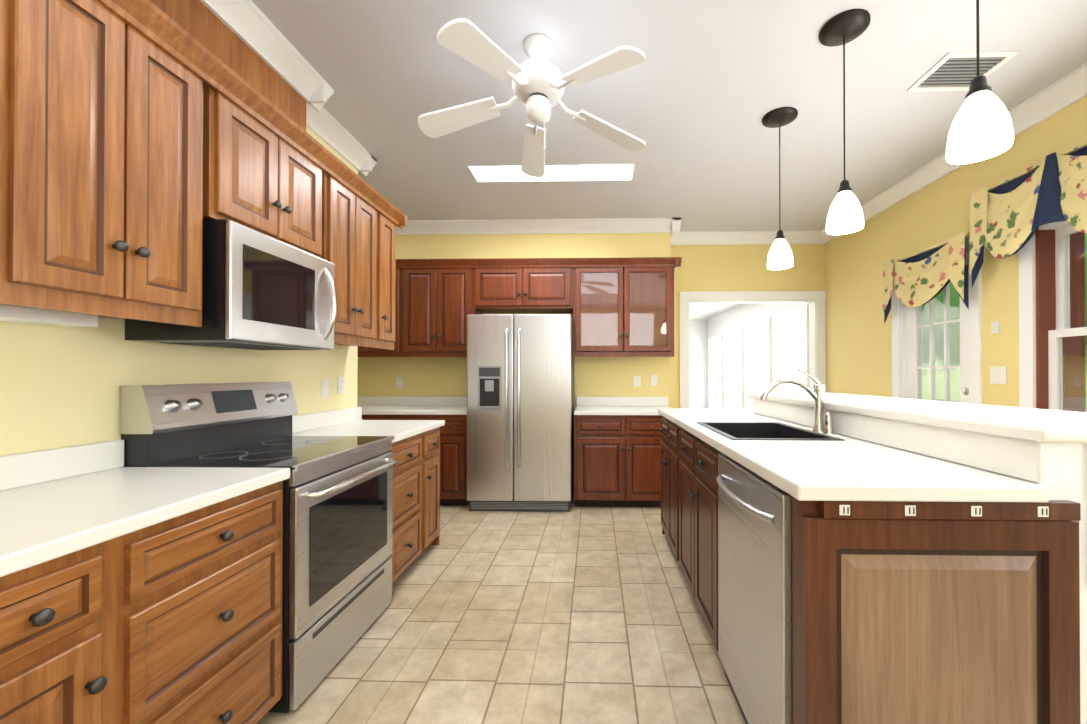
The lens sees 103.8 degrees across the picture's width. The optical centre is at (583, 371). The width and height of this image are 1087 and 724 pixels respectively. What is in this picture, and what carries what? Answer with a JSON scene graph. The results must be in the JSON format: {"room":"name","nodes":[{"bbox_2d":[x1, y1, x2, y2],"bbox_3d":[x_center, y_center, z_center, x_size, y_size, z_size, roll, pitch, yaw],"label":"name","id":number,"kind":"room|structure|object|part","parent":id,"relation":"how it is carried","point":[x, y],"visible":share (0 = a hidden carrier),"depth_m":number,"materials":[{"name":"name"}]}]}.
{"room":"kitchen","nodes":[
{"label":"kitchen","id":0,"kind":"room"},
{"bbox_2d":[0,126,357,455],"bbox_3d":[-1.828,-0.189,0.462,0.150,2.900,5.400,0,0,1],"label":"wall","id":1,"kind":"structure","parent":0,"point":[60,386],"depth_m":1.52,"materials":[{"name":"yellow paint"}]},
{"bbox_2d":[0,0,15,295],"bbox_3d":[-1.569,-0.642,0.788,0.347,0.890,0.461,0,0,1],"label":"upper cabinet","id":2,"kind":"object","parent":1,"relation":"attached to","point":[7,7],"depth_m":1.04,"materials":[{"name":"brown wood"}]},
{"bbox_2d":[0,0,215,323],"bbox_3d":[-1.556,-0.639,1.288,0.347,0.890,0.539,0,0,1],"label":"upper cabinet","id":3,"kind":"object","parent":1,"relation":"attached to","point":[141,141],"depth_m":1.24,"materials":[{"name":"brown wood"}]},
{"bbox_2d":[0,304,97,326],"bbox_3d":[-1.688,-0.173,0.969,0.097,0.044,0.920,0,0,1],"label":"under-cabinet light fixture","id":4,"kind":"object","parent":3,"relation":"attached to","point":[18,314],"visible":0.9,"depth_m":1.29,"materials":[{"name":"white plastic"}]},
{"bbox_2d":[0,406,361,489],"bbox_3d":[-1.710,0.303,1.644,0.020,0.099,3.076,0,0,1],"label":"backsplash","id":5,"kind":"structure","parent":1,"relation":"attached to","point":[24,469],"depth_m":1.42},
{"bbox_2d":[150,0,305,130],"bbox_3d":[-1.682,-1.381,0.070,0.159,0.519,4.590,0,0,1],"label":"soffit","id":6,"kind":"object","parent":1,"relation":"attached to","point":[203,25],"visible":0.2,"depth_m":1.89,"materials":[{"name":"brown wood"}]},
{"bbox_2d":[216,76,327,260],"bbox_3d":[-1.540,-0.829,1.909,0.347,0.505,0.650,0,0,1],"label":"upper cabinet","id":7,"kind":"object","parent":1,"relation":"attached to","point":[269,183],"depth_m":1.84,"materials":[{"name":"brown wood"}]},
{"bbox_2d":[125,219,336,349],"bbox_3d":[-1.480,-0.338,1.904,0.464,0.456,0.636,0,0,1],"label":"over-the-range microwave","id":8,"kind":"object","parent":7,"relation":"attached to","point":[260,291],"visible":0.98,"depth_m":1.71,"materials":[{"name":"grey metal"}]},
{"bbox_2d":[321,379,328,396],"bbox_3d":[-1.689,0.108,2.773,0.007,0.115,0.072,0,0,1],"label":"electrical outlet plate","id":9,"kind":"object","parent":1,"relation":"attached to","point":[324,382],"depth_m":2.77,"materials":[{"name":"white plastic"}]},
{"bbox_2d":[338,377,343,393],"bbox_3d":[-1.685,0.094,2.948,0.007,0.115,0.072,0,0,1],"label":"electrical outlet plate","id":10,"kind":"object","parent":1,"relation":"attached to","point":[340,379],"depth_m":2.94,"materials":[{"name":"white plastic"}]},
{"bbox_2d":[306,108,375,171],"bbox_3d":[-1.634,-1.564,2.765,0.120,0.125,0.800,0,0,1],"label":"crown molding","id":11,"kind":"structure","parent":1,"relation":"attached to","point":[327,128],"depth_m":2.87,"materials":[{"name":"white"}]},
{"bbox_2d":[328,164,383,343],"bbox_3d":[-1.525,-0.633,2.521,0.347,0.890,0.527,0,0,1],"label":"upper cabinet","id":12,"kind":"object","parent":1,"relation":"attached to","point":[355,220],"depth_m":2.50,"materials":[{"name":"brown wood"}]},
{"bbox_2d":[338,208,399,347],"bbox_3d":[-1.514,-0.631,2.916,0.347,0.890,0.263,0,0,1],"label":"upper cabinet","id":13,"kind":"object","parent":1,"relation":"attached to","point":[388,241],"depth_m":2.90,"materials":[{"name":"brown wood"}]},
{"bbox_2d":[257,494,745,723],"bbox_3d":[1.280,1.301,3.276,10.500,0.050,11.600,0,0,1],"label":"floor","id":14,"kind":"structure","parent":0,"point":[582,615],"depth_m":2.03,"materials":[{"name":"tile"}]},
{"bbox_2d":[0,526,131,723],"bbox_3d":[-1.422,0.825,0.858,0.637,0.875,0.304,0,0,1],"label":"base cabinet","id":15,"kind":"object","parent":14,"relation":"on","point":[66,615],"depth_m":0.91,"materials":[{"name":"brown wood"}]},
{"bbox_2d":[132,474,289,723],"bbox_3d":[-1.411,0.828,1.287,0.637,0.875,0.555,0,0,1],"label":"base cabinet","id":16,"kind":"object","parent":14,"relation":"on","point":[141,595],"depth_m":1.25,"materials":[{"name":"brown wood"}]},
{"bbox_2d":[0,466,289,569],"bbox_3d":[-1.417,0.368,0.833,0.648,0.040,1.469,0,0,1],"label":"countertop","id":17,"kind":"structure","parent":16,"relation":"on","point":[39,519],"depth_m":1.15,"materials":[{"name":"white stone"}]},
{"bbox_2d":[120,382,396,712],"bbox_3d":[-1.351,0.662,1.948,0.721,1.215,0.769,0,0,1],"label":"range","id":18,"kind":"object","parent":14,"relation":"on","point":[337,536],"visible":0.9,"depth_m":1.78,"materials":[{"name":"grey metal"}]},
{"bbox_2d":[362,412,404,419],"bbox_3d":[-2.069,0.844,4.308,0.750,0.875,0.627,0,0,1],"label":"base cabinet","id":19,"kind":"object","parent":14,"relation":"on","point":[365,415],"depth_m":3.99,"materials":[{"name":"brown wood"}]},
{"bbox_2d":[388,430,427,582],"bbox_3d":[-1.378,0.835,2.564,0.637,0.875,0.462,0,0,1],"label":"base cabinet","id":20,"kind":"object","parent":14,"relation":"on","point":[410,472],"depth_m":2.58,"materials":[{"name":"brown wood"}]},
{"bbox_2d":[292,418,443,441],"bbox_3d":[-1.368,0.378,2.754,0.648,0.040,0.839,0,0,1],"label":"countertop","id":21,"kind":"structure","parent":20,"relation":"on","point":[397,428],"depth_m":2.67,"materials":[{"name":"white stone"}]},
{"bbox_2d":[428,426,440,545],"bbox_3d":[-1.368,0.837,2.969,0.637,0.875,0.348,0,0,1],"label":"base cabinet","id":22,"kind":"object","parent":14,"relation":"on","point":[434,434],"depth_m":2.98,"materials":[{"name":"brown wood"}]},
{"bbox_2d":[405,412,468,505],"bbox_3d":[-1.385,0.844,4.291,0.620,0.875,0.627,0,0,1],"label":"base cabinet","id":23,"kind":"object","parent":14,"relation":"on","point":[453,435],"depth_m":3.98,"materials":[{"name":"brown wood"}]},
{"bbox_2d":[357,404,466,411],"bbox_3d":[-2.158,0.386,4.308,2.168,0.040,0.638,0,0,1],"label":"countertop","id":24,"kind":"structure","parent":23,"relation":"on","point":[365,407],"depth_m":4.34,"materials":[{"name":"white stone"}]},
{"bbox_2d":[467,314,573,511],"bbox_3d":[-0.582,0.381,4.169,0.950,1.800,0.779,0,0,1],"label":"refrigerator","id":25,"kind":"object","parent":14,"relation":"on","point":[520,412],"visible":1,"depth_m":3.84,"materials":[{"name":"grey metal"}]},
{"bbox_2d":[574,412,661,506],"bbox_3d":[0.404,0.844,4.245,0.978,0.875,0.627,0,0,1],"label":"base cabinet","id":26,"kind":"object","parent":14,"relation":"on","point":[617,451],"depth_m":3.94,"materials":[{"name":"brown wood"}]},
{"bbox_2d":[574,404,668,411],"bbox_3d":[0.405,0.386,4.242,0.980,0.040,0.638,0,0,1],"label":"countertop","id":27,"kind":"structure","parent":26,"relation":"on","point":[580,407],"depth_m":4.34,"materials":[{"name":"white stone"}]},
{"bbox_2d":[716,454,792,723],"bbox_3d":[0.793,0.801,1.441,0.612,0.931,0.604,0,0,1],"label":"dishwasher","id":28,"kind":"object","parent":14,"relation":"on","point":[755,583],"visible":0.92,"depth_m":1.34,"materials":[{"name":"grey metal"}]},
{"bbox_2d":[658,396,1086,723],"bbox_3d":[1.085,0.725,2.192,1.094,1.090,2.301,0,0,1],"label":"kitchen island","id":29,"kind":"object","parent":14,"relation":"on","point":[939,562],"depth_m":1.06,"materials":[{"name":"brown wood"}]},
{"bbox_2d":[760,369,833,433],"bbox_3d":[0.995,0.135,1.988,0.298,0.298,0.128,0,0,1],"label":"faucet","id":30,"kind":"object","parent":29,"relation":"on","point":[816,392],"visible":1,"depth_m":2.00,"materials":[{"name":"silver metal"}]},
{"bbox_2d":[748,392,1086,443],"bbox_3d":[1.428,0.160,2.015,0.580,0.038,1.984,0,0,1],"label":"island countertop","id":31,"kind":"structure","parent":29,"relation":"on","point":[1054,426],"depth_m":1.41,"materials":[{"name":"white stone"}]},
{"bbox_2d":[798,484,1053,503],"bbox_3d":[0.839,0.301,1.407,0.602,0.040,0.740,0,0,1],"label":"island countertop","id":32,"kind":"structure","parent":29,"relation":"on","point":[807,493],"depth_m":1.04,"materials":[{"name":"white stone"}]},
{"bbox_2d":[357,233,670,409],"bbox_3d":[-1.219,-0.165,4.903,4.320,2.900,0.590,0,0,1],"label":"wall","id":33,"kind":"structure","parent":0,"point":[593,376],"depth_m":4.60,"materials":[{"name":"yellow paint"}]},
{"bbox_2d":[358,265,401,356],"bbox_3d":[-2.191,-0.622,4.459,0.700,0.890,0.347,0,0,1],"label":"upper cabinet","id":34,"kind":"object","parent":33,"relation":"attached to","point":[362,351],"depth_m":4.29,"materials":[{"name":"brown wood"}]},
{"bbox_2d":[396,378,402,387],"bbox_3d":[-2.006,0.123,4.622,0.072,0.115,0.007,0,0,1],"label":"electrical outlet plate","id":35,"kind":"object","parent":33,"relation":"attached to","point":[399,381],"depth_m":4.62,"materials":[{"name":"white plastic"}]},
{"bbox_2d":[402,265,481,356],"bbox_3d":[-1.476,-0.622,4.441,0.730,0.890,0.347,0,0,1],"label":"upper cabinet","id":36,"kind":"object","parent":33,"relation":"attached to","point":[437,300],"depth_m":4.27,"materials":[{"name":"brown wood"}]},
{"bbox_2d":[357,396,667,403],"bbox_3d":[-1.166,0.319,4.592,4.138,0.099,0.020,0,0,1],"label":"backsplash","id":37,"kind":"structure","parent":33,"relation":"attached to","point":[360,399],"depth_m":4.59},
{"bbox_2d":[474,261,573,312],"bbox_3d":[-0.609,-0.850,4.420,1.005,0.435,0.347,0,0,1],"label":"upper cabinet","id":38,"kind":"object","parent":33,"relation":"attached to","point":[515,286],"depth_m":4.25,"materials":[{"name":"brown wood"}]},
{"bbox_2d":[396,218,680,235],"bbox_3d":[-1.105,-1.554,4.564,4.265,0.125,0.095,0,0,1],"label":"crown molding","id":39,"kind":"structure","parent":33,"relation":"attached to","point":[599,225],"depth_m":4.54,"materials":[{"name":"white wood"}]},
{"bbox_2d":[634,376,640,386],"bbox_3d":[0.573,0.103,4.556,0.072,0.115,0.007,0,0,1],"label":"electrical outlet plate","id":40,"kind":"object","parent":33,"relation":"attached to","point":[637,379],"depth_m":4.55,"materials":[{"name":"white plastic"}]},
{"bbox_2d":[651,375,656,385],"bbox_3d":[0.753,0.093,4.552,0.072,0.115,0.007,0,0,1],"label":"electrical outlet plate","id":41,"kind":"object","parent":33,"relation":"attached to","point":[653,377],"depth_m":4.55,"materials":[{"name":"white plastic"}]},
{"bbox_2d":[671,236,679,243],"bbox_3d":[0.984,-1.553,4.734,0.095,0.125,0.330,0,0,1],"label":"crown molding","id":42,"kind":"structure","parent":33,"relation":"attached to","point":[673,238],"depth_m":4.95,"materials":[{"name":"white"}]},
{"bbox_2d":[251,0,1086,231],"bbox_3d":[-0.299,-1.694,1.381,6.440,0.120,7.700,0,0,1],"label":"ceiling","id":43,"kind":"structure","parent":0,"point":[698,93],"depth_m":2.50,"materials":[{"name":"white paint"}]},
{"bbox_2d":[200,0,333,115],"bbox_3d":[-1.559,-1.578,0.110,0.105,0.125,4.695,0,0,1],"label":"crown molding","id":44,"kind":"structure","parent":43,"relation":"attached to","point":[249,24],"depth_m":2.05,"materials":[{"name":"white"}]},
{"bbox_2d":[418,18,645,177],"bbox_3d":[-0.256,-1.369,2.139,1.190,0.520,1.200,0,0,1],"label":"ceiling fan","id":45,"kind":"object","parent":43,"relation":"hanging from","point":[539,82],"visible":1,"depth_m":2.06,"materials":[{"name":"white plastic"}]},
{"bbox_2d":[467,163,634,181],"bbox_3d":[-0.255,-1.636,3.471,1.324,0.034,0.284,0,0,1],"label":"ceiling light panel","id":46,"kind":"object","parent":43,"relation":"attached to","point":[554,171],"visible":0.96,"depth_m":3.49,"materials":[{"name":"white plastic"}]},
{"bbox_2d":[762,107,797,269],"bbox_3d":[1.251,-1.147,2.709,0.210,0.960,0.210,0,0,1],"label":"pendant light","id":47,"kind":"object","parent":43,"relation":"hanging from","point":[780,255],"visible":1,"depth_m":2.68,"materials":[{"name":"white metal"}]},
{"bbox_2d":[819,9,870,234],"bbox_3d":[1.233,-1.150,2.010,0.210,0.960,0.210,0,0,1],"label":"pendant light","id":48,"kind":"object","parent":43,"relation":"hanging from","point":[845,215],"visible":1,"depth_m":1.98,"materials":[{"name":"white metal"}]},
{"bbox_2d":[907,51,1018,91],"bbox_3d":[2.041,-1.624,2.307,0.350,0.008,0.290,0,0,1],"label":"ceiling vent","id":49,"kind":"object","parent":43,"relation":"in","point":[952,71],"visible":0.81,"depth_m":2.29,"materials":[{"name":"white metal"}]},
{"bbox_2d":[946,0,1013,163],"bbox_3d":[1.215,-1.154,1.310,0.210,0.960,0.210,0,0,1],"label":"pendant light","id":50,"kind":"object","parent":43,"relation":"hanging from","point":[981,129],"visible":1,"depth_m":1.28,"materials":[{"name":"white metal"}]},
{"bbox_2d":[689,320,707,407],"bbox_3d":[1.753,-0.134,10.634,2.610,2.900,0.120,0,0,1],"label":"wall","id":51,"kind":"structure","parent":0,"point":[701,332],"depth_m":10.55,"materials":[{"name":"white paint"}]},
{"bbox_2d":[689,304,739,319],"bbox_3d":[1.679,-1.349,7.916,2.900,0.100,5.570,0,0,1],"label":"ceiling","id":52,"kind":"structure","parent":0,"point":[702,311],"depth_m":8.99,"materials":[{"name":"white paint"}]},
{"bbox_2d":[671,244,824,407],"bbox_3d":[1.956,-0.164,5.042,2.020,2.900,0.150,0,0,1],"label":"wall","id":53,"kind":"structure","parent":0,"point":[720,268],"depth_m":4.98,"materials":[{"name":"yellow paint"}]},
{"bbox_2d":[671,230,819,244],"bbox_3d":[1.828,-1.552,4.930,1.770,0.125,0.095,0,0,1],"label":"crown molding","id":54,"kind":"structure","parent":53,"relation":"attached to","point":[702,237],"depth_m":4.92,"materials":[{"name":"white"}]},
{"bbox_2d":[679,291,825,407],"bbox_3d":[1.968,0.176,5.030,1.685,2.220,0.170,0,0,1],"label":"trim","id":55,"kind":"structure","parent":53,"relation":"attached to","point":[816,300],"depth_m":4.96,"materials":[{"name":"white"}]},
{"bbox_2d":[707,303,808,407],"bbox_3d":[3.068,-0.149,7.874,0.120,2.900,5.570,0,0,1],"label":"wall","id":56,"kind":"structure","parent":0,"point":[742,314],"depth_m":7.90,"materials":[{"name":"white paint"}]},
{"bbox_2d":[708,305,808,407],"bbox_3d":[2.992,0.102,7.940,0.034,1.920,4.820,0,0,1],"label":"sunroom window","id":57,"kind":"structure","parent":56,"relation":"in","point":[791,342],"depth_m":7.24,"materials":[{"name":"white glass"}]},
{"bbox_2d":[825,96,1086,406],"bbox_3d":[2.797,-0.184,1.369,0.150,2.900,7.450,0,0,1],"label":"wall","id":58,"kind":"structure","parent":0,"point":[858,346],"depth_m":3.48,"materials":[{"name":"yellow paint"}]},
{"bbox_2d":[882,232,969,323],"bbox_3d":[2.692,-0.700,3.385,0.125,0.546,0.860,0,0,1],"label":"valance","id":59,"kind":"object","parent":58,"relation":"attached to","point":[922,277],"visible":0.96,"depth_m":3.30,"materials":[{"name":"fabric"}]},
{"bbox_2d":[891,237,981,403],"bbox_3d":[2.839,0.159,3.377,0.168,2.235,0.870,0,0,1],"label":"door frame","id":60,"kind":"structure","parent":58,"relation":"attached to","point":[899,388],"depth_m":3.02,"materials":[{"name":"white wood"}]},
{"bbox_2d":[906,255,968,402],"bbox_3d":[2.805,0.207,3.386,0.098,2.119,0.676,0,0,1],"label":"patio door","id":61,"kind":"structure","parent":58,"relation":"in","point":[914,346],"depth_m":3.41,"materials":[{"name":"white"}]},
{"bbox_2d":[820,62,1086,243],"bbox_3d":[2.672,-1.572,1.305,0.095,0.125,7.300,0,0,1],"label":"crown molding","id":62,"kind":"structure","parent":58,"relation":"attached to","point":[1071,88],"depth_m":2.65,"materials":[{"name":"white wood"}]},
{"bbox_2d":[991,321,999,333],"bbox_3d":[2.755,-0.296,2.846,0.007,0.080,0.060,0,0,1],"label":"electrical outlet plate","id":63,"kind":"object","parent":58,"relation":"attached to","point":[994,325],"depth_m":2.84,"materials":[{"name":"white plastic"}]},
{"bbox_2d":[990,366,1006,383],"bbox_3d":[2.755,0.024,2.825,0.007,0.115,0.115,0,0,1],"label":"electrical outlet plate","id":64,"kind":"object","parent":58,"relation":"attached to","point":[998,375],"depth_m":2.82,"materials":[{"name":"white plastic"}]},
{"bbox_2d":[969,140,1086,286],"bbox_3d":[2.652,-0.909,2.137,0.142,0.661,1.590,0,0,1],"label":"window valance","id":65,"kind":"object","parent":58,"relation":"attached to","point":[1010,215],"visible":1,"depth_m":2.54,"materials":[{"name":"fabric"}]},
{"bbox_2d":[1018,221,1086,411],"bbox_3d":[2.790,-0.205,2.025,0.198,1.520,1.330,0,0,1],"label":"window","id":66,"kind":"structure","parent":58,"relation":"in","point":[1037,293],"depth_m":2.57,"materials":[{"name":"white wood"}]},
{"bbox_3d":[2.819,-0.210,2.024,0.100,1.296,1.076,0,0,1],"label":"window sashes","id":67,"kind":"part","parent":66,"relation":"part of","materials":[{"name":"white wood"}]},
{"label":"outside","id":68,"kind":"structure","parent":0,"visible":0},
{"bbox_2d":[922,233,1086,409],"bbox_3d":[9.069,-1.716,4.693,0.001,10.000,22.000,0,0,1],"label":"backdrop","id":69,"kind":"structure","parent":68,"point":[955,351],"depth_m":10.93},
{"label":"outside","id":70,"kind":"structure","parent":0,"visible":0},
{"bbox_2d":[935,232,1086,412],"bbox_3d":[5.426,-0.729,2.280,5.058,6.007,11.000,0,0,1],"label":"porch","id":71,"kind":"object","parent":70,"point":[1078,338],"depth_m":2.56,"materials":[{"name":"wood"}]}
]}

